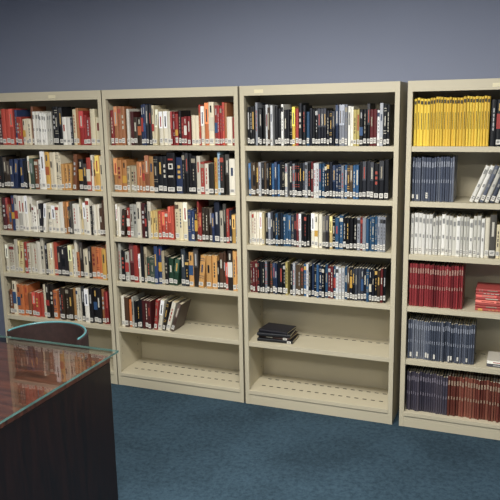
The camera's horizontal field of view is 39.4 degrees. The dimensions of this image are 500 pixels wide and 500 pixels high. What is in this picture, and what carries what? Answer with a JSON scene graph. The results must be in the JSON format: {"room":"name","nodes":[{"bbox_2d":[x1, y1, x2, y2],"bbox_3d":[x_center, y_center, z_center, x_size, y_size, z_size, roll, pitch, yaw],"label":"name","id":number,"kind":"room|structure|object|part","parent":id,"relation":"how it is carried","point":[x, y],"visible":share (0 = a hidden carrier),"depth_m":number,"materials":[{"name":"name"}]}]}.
{"room":"library","nodes":[
{"label":"library","id":0,"kind":"room"},
{"bbox_2d":[0,0,499,335],"bbox_3d":[0.292,-0.443,4.366,7.700,2.950,0.100,4,12,21],"label":"wall","id":1,"kind":"structure","parent":0,"point":[46,45],"depth_m":4.29,"materials":[{"name":"paint"}]},
{"bbox_2d":[111,383,499,499],"bbox_3d":[-0.784,1.533,1.912,7.500,0.100,5.917,4,12,21],"label":"floor","id":2,"kind":"structure","parent":0,"point":[169,445],"depth_m":3.72,"materials":[{"name":"teal carpet"}]},
{"bbox_2d":[7,321,89,352],"bbox_3d":[-0.989,0.777,3.462,0.430,0.768,0.412,4,12,21],"label":"tub chair","id":3,"kind":"object","parent":2,"relation":"on","point":[65,332],"visible":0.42,"depth_m":3.55,"materials":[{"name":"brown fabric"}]},
{"bbox_2d":[0,335,118,499],"bbox_3d":[-1.671,0.876,3.087,1.881,0.748,1.116,4,12,21],"label":"glass-topped desk","id":4,"kind":"object","parent":2,"relation":"on","point":[57,440],"visible":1,"depth_m":2.92,"materials":[{"name":"brown wood"}]},
{"bbox_3d":[-1.677,0.515,3.013,1.881,0.010,1.116,4,12,21],"label":"glass","id":5,"kind":"part","parent":4,"relation":"part of","materials":[{"name":"clear glass"}]},
{"bbox_2d":[0,90,118,383],"bbox_3d":[-1.281,-0.096,4.834,0.914,1.940,0.309,4,12,21],"label":"bookcase","id":6,"kind":"object","parent":2,"relation":"on","point":[103,335],"visible":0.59,"depth_m":4.75,"materials":[{"name":"metal"}]},
{"bbox_2d":[0,106,110,323],"bbox_3d":[-1.297,-0.245,4.769,0.850,1.444,0.180,4,12,21],"label":"books","id":7,"kind":"object","parent":6,"relation":"in","point":[51,169],"visible":0.96,"depth_m":4.70,"materials":[{"name":"paper"}]},
{"bbox_2d":[101,86,245,402],"bbox_3d":[-0.425,-0.044,4.501,0.914,1.940,0.309,4,12,21],"label":"bookcase","id":8,"kind":"object","parent":2,"relation":"on","point":[205,356],"visible":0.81,"depth_m":4.54,"materials":[{"name":"metal"}]},
{"bbox_2d":[110,102,237,330],"bbox_3d":[-0.441,-0.194,4.436,0.850,1.448,0.181,4,12,21],"label":"books","id":9,"kind":"object","parent":8,"relation":"in","point":[190,172],"visible":0.97,"depth_m":4.35,"materials":[{"name":"paper"}]},
{"bbox_2d":[239,81,407,424],"bbox_3d":[0.436,0.009,4.165,0.914,1.940,0.309,4,12,21],"label":"bookcase","id":10,"kind":"object","parent":2,"relation":"on","point":[344,361],"visible":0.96,"depth_m":4.21,"materials":[{"name":"metal"}]},
{"bbox_2d":[257,322,298,343],"bbox_3d":[0.175,0.517,4.346,0.235,0.069,0.181,4,12,21],"label":"books","id":11,"kind":"object","parent":10,"relation":"in","point":[270,332],"visible":1,"depth_m":4.30,"materials":[{"name":"paper"}]},
{"bbox_2d":[247,103,394,302],"bbox_3d":[0.406,-0.290,4.075,0.824,1.128,0.180,4,12,21],"label":"books","id":12,"kind":"object","parent":10,"relation":"in","point":[270,125],"visible":1,"depth_m":4.00,"materials":[{"name":"paper"}]},
{"bbox_2d":[399,78,499,439],"bbox_3d":[1.324,0.063,3.820,0.914,1.940,0.309,4,12,21],"label":"bookcase","id":13,"kind":"object","parent":2,"relation":"on","point":[472,160],"visible":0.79,"depth_m":3.88,"materials":[{"name":"metal"}]},
{"bbox_2d":[406,96,499,422],"bbox_3d":[1.312,0.066,3.789,0.850,1.766,0.186,4,12,21],"label":"books","id":14,"kind":"object","parent":13,"relation":"in","point":[468,120],"visible":0.96,"depth_m":3.80,"materials":[{"name":"paper"}]}
]}

